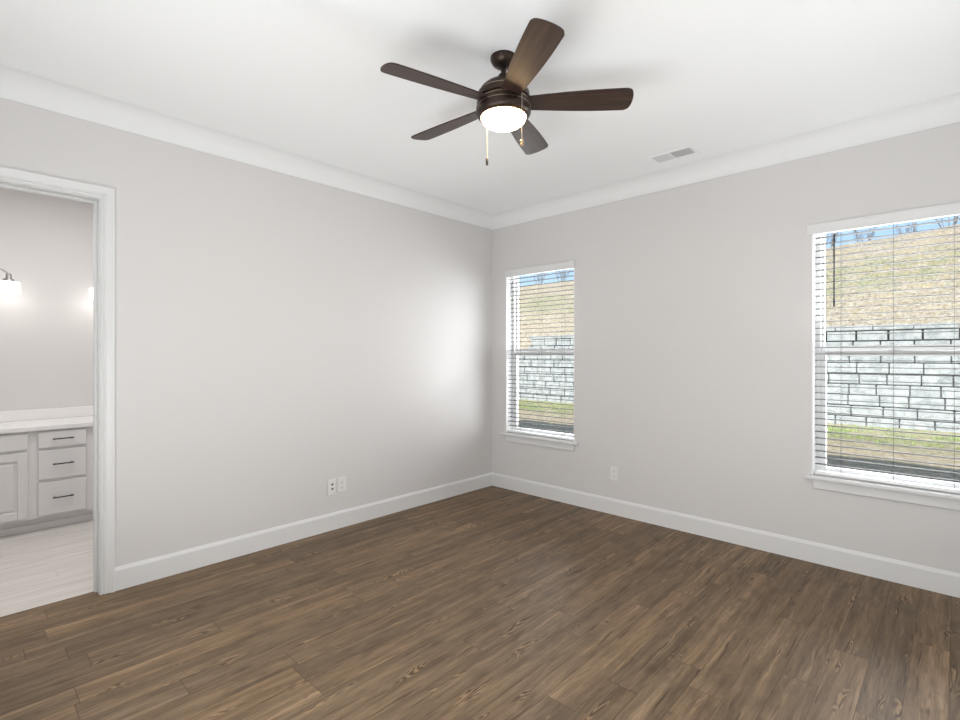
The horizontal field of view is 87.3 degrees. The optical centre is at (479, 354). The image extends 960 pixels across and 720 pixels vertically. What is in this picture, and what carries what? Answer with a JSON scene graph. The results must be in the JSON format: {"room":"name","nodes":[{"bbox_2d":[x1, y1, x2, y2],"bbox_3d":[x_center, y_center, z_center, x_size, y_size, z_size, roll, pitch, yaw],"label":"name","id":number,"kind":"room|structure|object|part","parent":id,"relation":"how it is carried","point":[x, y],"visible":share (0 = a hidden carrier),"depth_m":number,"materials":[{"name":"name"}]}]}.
{"room":"empty bedroom","nodes":[
{"label":"empty bedroom","id":0,"kind":"room"},
{"bbox_2d":[0,188,92,410],"bbox_3d":[-3.670,-0.035,4.324,0.120,2.750,3.010,0,0,43],"label":"wall","id":1,"kind":"structure","parent":0,"point":[46,242],"depth_m":4.24,"materials":[{"name":"paint"}]},
{"bbox_2d":[0,268,20,293],"bbox_3d":[-3.983,-0.586,3.760,0.200,0.191,0.812,0,0,43],"label":"vanity light","id":2,"kind":"object","parent":1,"relation":"attached to","point":[8,285],"visible":1,"depth_m":3.95,"materials":[{"name":"silver metal"}]},
{"bbox_3d":[-3.732,-0.535,3.982,0.142,0.091,0.142,0,0,43],"label":"lamp shade","id":3,"kind":"part","parent":2,"relation":"part of","materials":[{"name":"white glass"}]},
{"bbox_2d":[0,406,92,421],"bbox_3d":[-3.625,0.495,4.268,0.020,0.086,2.460,0,0,43],"label":"backsplash","id":4,"kind":"structure","parent":1,"relation":"attached to","point":[50,413],"depth_m":4.23,"materials":[{"name":"stone"}]},
{"bbox_2d":[89,288,92,298],"bbox_3d":[-3.123,-0.586,4.667,0.200,0.191,0.812,0,0,43],"label":"vanity light","id":5,"kind":"object","parent":1,"relation":"attached to","point":[90,289],"visible":0.09,"depth_m":4.34,"materials":[{"name":"silver metal"}]},
{"bbox_2d":[0,98,491,566],"bbox_3d":[-1.496,-0.035,3.564,0.120,2.750,4.900,0,0,43],"label":"wall","id":6,"kind":"structure","parent":0,"point":[279,337],"depth_m":3.48,"materials":[{"name":"beige paint"}]},
{"bbox_2d":[0,166,114,594],"bbox_3d":[-2.443,0.225,2.566,0.128,2.230,0.823,0,0,43],"label":"door frame","id":7,"kind":"structure","parent":6,"relation":"in","point":[95,201],"depth_m":2.84,"materials":[{"name":"white paint"}]},
{"bbox_2d":[0,64,492,229],"bbox_3d":[-1.295,-1.350,3.601,0.120,0.120,4.250,0,0,43],"label":"trim","id":8,"kind":"structure","parent":6,"relation":"attached to","point":[17,85],"depth_m":3.17,"materials":[{"name":"paint"}]},
{"bbox_2d":[115,472,491,590],"bbox_3d":[-0.974,1.274,4.018,0.014,0.131,3.203,0,0,43],"label":"baseboard","id":9,"kind":"structure","parent":6,"relation":"attached to","point":[144,571],"depth_m":3.53,"materials":[{"name":"white paint"}]},
{"bbox_2d":[328,479,335,495],"bbox_3d":[-1.133,1.013,3.853,0.008,0.118,0.071,0,0,43],"label":"wall plate","id":10,"kind":"object","parent":6,"relation":"attached to","point":[331,483],"visible":1,"depth_m":3.85,"materials":[{"name":"white plastic"}]},
{"bbox_2d":[338,476,345,491],"bbox_3d":[-1.074,1.007,3.916,0.008,0.114,0.071,0,0,43],"label":"wall outlet","id":11,"kind":"object","parent":6,"relation":"attached to","point":[341,480],"visible":1,"depth_m":3.91,"materials":[{"name":"white plastic"}]},
{"bbox_2d":[0,486,959,719],"bbox_3d":[-0.831,1.350,2.906,5.990,0.020,4.660,0,0,43],"label":"floor","id":12,"kind":"structure","parent":0,"point":[491,602],"depth_m":2.45,"materials":[{"name":"brown wood"}]},
{"bbox_2d":[0,426,92,536],"bbox_3d":[-3.418,0.954,4.071,0.588,0.772,2.430,0,0,43],"label":"vanity cabinet","id":13,"kind":"object","parent":12,"relation":"on","point":[46,476],"visible":0.49,"depth_m":3.82,"materials":[{"name":"white paint"}]},
{"bbox_3d":[-3.534,0.973,3.581,0.018,0.490,0.469,0,0,43],"label":"door","id":14,"kind":"part","parent":13,"relation":"part of","materials":[{"name":"white paint"}]},
{"bbox_2d":[0,406,92,433],"bbox_3d":[-3.426,0.566,4.079,0.569,0.228,2.460,0,0,43],"label":"countertop","id":15,"kind":"structure","parent":13,"relation":"on","point":[67,417],"depth_m":4.09,"materials":[{"name":"stone"}]},
{"bbox_3d":[-3.289,1.311,3.948,0.010,0.058,2.410,0,0,43],"label":"moulding","id":16,"kind":"part","parent":13,"relation":"part of","materials":[{"name":"white paint"}]},
{"bbox_3d":[-3.233,1.093,3.899,0.018,0.249,0.290,0,0,43],"label":"drawer","id":17,"kind":"part","parent":13,"relation":"part of","materials":[{"name":"white paint"}]},
{"bbox_3d":[-3.233,0.837,3.899,0.018,0.218,0.290,0,0,43],"label":"drawer","id":18,"kind":"part","parent":13,"relation":"part of","materials":[{"name":"white paint"}]},
{"bbox_3d":[-3.233,0.645,3.899,0.018,0.122,0.290,0,0,43],"label":"drawer","id":19,"kind":"part","parent":13,"relation":"part of","materials":[{"name":"white paint"}]},
{"bbox_3d":[-3.216,1.089,3.882,0.032,0.009,0.128,0,0,43],"label":"handle","id":20,"kind":"part","parent":13,"relation":"part of","materials":[{"name":"black metal"}]},
{"bbox_2d":[0,0,959,213],"bbox_3d":[0.072,-1.450,2.333,4.090,0.080,4.530,0,0,43],"label":"ceiling","id":21,"kind":"structure","parent":0,"point":[305,78],"depth_m":2.46,"materials":[{"name":"paint"}]},
{"bbox_2d":[380,18,633,165],"bbox_3d":[0.079,-1.170,2.405,1.124,0.480,1.156,0,0,43],"label":"ceiling fan","id":22,"kind":"object","parent":21,"relation":"hanging from","point":[505,103],"visible":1,"depth_m":2.30,"materials":[{"name":"brown wood"}]},
{"bbox_3d":[-0.190,-1.190,2.200,0.492,0.007,0.138,0,13,-32],"label":"blade","id":23,"kind":"part","parent":22,"relation":"part of","materials":[{"name":"brown wood"}]},
{"bbox_3d":[-0.158,-1.190,2.614,0.492,0.006,0.138,0,13,40],"label":"blade","id":24,"kind":"part","parent":22,"relation":"part of","materials":[{"name":"brown wood"}]},
{"bbox_3d":[0.111,-1.103,2.385,0.212,0.057,0.212,0,0,43],"label":"lamp shade","id":25,"kind":"part","parent":22,"relation":"part of","materials":[{"name":"white glass"}]},
{"bbox_3d":[0.247,-1.190,2.712,0.138,0.006,0.492,-14,-5,22],"label":"blade","id":26,"kind":"part","parent":22,"relation":"part of","materials":[{"name":"brown wood"}]},
{"bbox_3d":[0.194,-1.190,2.040,0.138,0.006,0.492,13,-3,-13],"label":"blade","id":27,"kind":"part","parent":22,"relation":"part of","materials":[{"name":"brown wood"}]},
{"bbox_3d":[0.464,-1.190,2.357,0.492,0.006,0.138,0,-13,4],"label":"blade","id":28,"kind":"part","parent":22,"relation":"part of","materials":[{"name":"brown wood"}]},
{"bbox_2d":[647,145,699,163],"bbox_3d":[1.361,-1.406,3.543,0.305,0.007,0.180,0,0,43],"label":"ceiling vent","id":29,"kind":"object","parent":21,"relation":"in","point":[685,151],"visible":1,"depth_m":3.53,"materials":[{"name":"metal"}]},
{"bbox_2d":[492,122,959,572],"bbox_3d":[1.619,-0.025,3.877,3.970,2.770,0.160,0,0,43],"label":"wall","id":30,"kind":"structure","parent":0,"point":[693,302],"depth_m":3.68,"materials":[{"name":"beige paint"}]},
{"bbox_2d":[500,276,578,450],"bbox_3d":[0.591,0.009,4.817,0.897,1.699,0.200,0,0,43],"label":"window","id":31,"kind":"structure","parent":30,"relation":"in","point":[512,344],"depth_m":5.06,"materials":[{"name":"white plastic"}]},
{"bbox_3d":[0.636,-0.033,4.864,0.805,1.615,0.070,0,0,43],"label":"frame","id":32,"kind":"part","parent":31,"relation":"part of","materials":[{"name":"white plastic"}]},
{"bbox_3d":[0.567,0.786,4.792,0.897,0.022,0.130,0,0,43],"label":"sill","id":33,"kind":"part","parent":31,"relation":"part of","materials":[{"name":"white paint"}]},
{"bbox_2d":[505,260,574,440],"bbox_3d":[0.568,-0.036,4.791,0.811,1.615,0.080,0,0,43],"label":"window blind","id":34,"kind":"object","parent":31,"relation":"attached to","point":[568,264],"visible":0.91,"depth_m":4.79,"materials":[{"name":"white paint"}]},
{"bbox_3d":[0.387,-0.018,4.983,0.002,1.545,0.047,0,0,43],"label":"ladder cord","id":35,"kind":"part","parent":34,"relation":"part of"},
{"bbox_3d":[0.577,0.761,4.802,0.777,0.020,0.050,0,0,43],"label":"rail","id":36,"kind":"part","parent":34,"relation":"part of","materials":[{"name":"white plastic"}]},
{"bbox_3d":[0.626,0.370,4.854,0.741,0.793,0.027,0,0,43],"label":"sash","id":37,"kind":"part","parent":31,"relation":"part of","materials":[{"name":"white plastic"}]},
{"bbox_3d":[0.646,-0.418,4.875,0.741,0.801,0.026,0,0,43],"label":"sash","id":38,"kind":"part","parent":31,"relation":"part of","materials":[{"name":"clear glass"}]},
{"bbox_2d":[610,466,617,480],"bbox_3d":[1.128,0.996,4.226,0.071,0.114,0.008,0,0,43],"label":"wall outlet","id":39,"kind":"object","parent":30,"relation":"attached to","point":[613,470],"visible":1,"depth_m":4.22,"materials":[{"name":"white plastic"}]},
{"bbox_2d":[492,92,959,229],"bbox_3d":[1.479,-1.350,3.817,3.850,0.120,0.120,0,0,43],"label":"trim","id":40,"kind":"structure","parent":30,"relation":"attached to","point":[945,110],"depth_m":3.43,"materials":[{"name":"paint"}]},
{"bbox_2d":[492,472,959,597],"bbox_3d":[1.515,1.274,3.855,3.850,0.131,0.014,0,0,43],"label":"baseboard","id":41,"kind":"structure","parent":30,"relation":"attached to","point":[945,582],"depth_m":3.46,"materials":[{"name":"white paint"}]},
{"bbox_2d":[804,233,959,510],"bbox_3d":[2.485,0.009,3.021,0.883,1.699,0.200,0,0,43],"label":"window","id":42,"kind":"structure","parent":30,"relation":"in","point":[947,500],"depth_m":3.19,"materials":[{"name":"white plastic"}]},
{"bbox_3d":[2.530,-0.033,3.068,0.815,1.615,0.070,0,0,43],"label":"frame","id":43,"kind":"part","parent":42,"relation":"part of","materials":[{"name":"white plastic"}]},
{"bbox_3d":[2.461,0.786,2.995,0.883,0.022,0.130,0,0,43],"label":"sill","id":44,"kind":"part","parent":42,"relation":"part of","materials":[{"name":"white paint"}]},
{"bbox_2d":[807,202,959,493],"bbox_3d":[2.454,-0.036,3.002,0.843,1.615,0.080,0,0,43],"label":"window blind","id":45,"kind":"object","parent":42,"relation":"attached to","point":[951,209],"visible":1,"depth_m":3.01,"materials":[{"name":"white paint"}]},
{"bbox_3d":[2.471,0.761,3.006,0.787,0.020,0.050,0,0,43],"label":"rail","id":46,"kind":"part","parent":45,"relation":"part of","materials":[{"name":"white plastic"}]},
{"bbox_3d":[2.663,-0.018,2.825,0.002,1.545,0.047,0,0,43],"label":"ladder cord","id":47,"kind":"part","parent":45,"relation":"part of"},
{"bbox_3d":[2.520,0.370,3.058,0.751,0.793,0.027,0,0,43],"label":"sash","id":48,"kind":"part","parent":42,"relation":"part of","materials":[{"name":"white plastic"}]},
{"bbox_3d":[2.540,-0.418,3.079,0.751,0.801,0.026,0,0,43],"label":"sash","id":49,"kind":"part","parent":42,"relation":"part of","materials":[{"name":"clear glass"}]},
{"label":"outside","id":50,"kind":"structure","parent":0,"visible":0},
{"bbox_2d":[519,224,959,348],"bbox_3d":[9.776,-1.894,24.083,40.000,3.634,23.290,0,0,43],"label":"hillside","id":51,"kind":"structure","parent":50,"point":[942,313],"depth_m":11.90,"materials":[{"name":"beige plant"}]},
{"bbox_2d":[534,273,546,282],"bbox_3d":[2.865,-3.664,23.218,0.755,1.433,1.358,0,0,43],"label":"bare shrub","id":52,"kind":"object","parent":51,"relation":"on","point":[537,273],"visible":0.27,"depth_m":23.35,"materials":[{"name":"grey plant"}]},
{"bbox_2d":[552,269,570,280],"bbox_3d":[3.753,-3.725,22.362,1.091,1.556,0.942,0,0,43],"label":"bare shrub","id":53,"kind":"object","parent":51,"relation":"on","point":[563,274],"visible":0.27,"depth_m":22.37,"materials":[{"name":"grey plant"}]},
{"bbox_2d":[825,231,839,248],"bbox_3d":[10.620,-3.536,15.357,1.057,1.171,0.416,0,0,-8],"label":"bare shrub","id":54,"kind":"object","parent":51,"relation":"on","point":[839,231],"visible":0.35,"depth_m":15.32,"materials":[{"name":"grey plant"}]},
{"bbox_2d":[852,226,876,241],"bbox_3d":[11.517,-3.652,14.972,0.951,1.248,0.925,0,0,21],"label":"bare shrub","id":55,"kind":"object","parent":51,"relation":"on","point":[868,235],"visible":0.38,"depth_m":14.99,"materials":[{"name":"grey plant"}]},
{"bbox_2d":[895,221,917,233],"bbox_3d":[12.160,-3.491,14.353,0.518,0.756,0.557,0,0,43],"label":"bare shrub","id":56,"kind":"object","parent":51,"relation":"on","point":[908,230],"visible":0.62,"depth_m":14.38,"materials":[{"name":"grey plant"}]},
{"bbox_2d":[935,215,958,227],"bbox_3d":[12.376,-3.785,13.390,0.937,1.207,0.553,0,0,43],"label":"bare shrub","id":57,"kind":"object","parent":51,"relation":"on","point":[956,216],"visible":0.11,"depth_m":13.31,"materials":[{"name":"grey plant"}]},
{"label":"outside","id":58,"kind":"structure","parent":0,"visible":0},
{"bbox_2d":[518,399,959,482],"bbox_3d":[-0.439,1.390,11.858,34.000,0.024,8.590,0,0,43],"label":"ground","id":59,"kind":"structure","parent":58,"point":[948,446],"depth_m":7.57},
{"bbox_2d":[518,323,959,432],"bbox_3d":[3.752,0.429,13.726,25.589,2.022,0.412,0,0,43],"label":"wall","id":60,"kind":"structure","parent":59,"relation":"on","point":[898,365],"depth_m":9.76,"materials":[{"name":"grey stone"}]},
{"bbox_2d":[518,399,959,449],"bbox_3d":[3.725,1.365,11.871,14.066,0.070,2.171,0,0,43],"label":"grass","id":61,"kind":"structure","parent":59,"relation":"on","point":[831,428],"depth_m":8.90,"materials":[{"name":"plant"}]}
]}

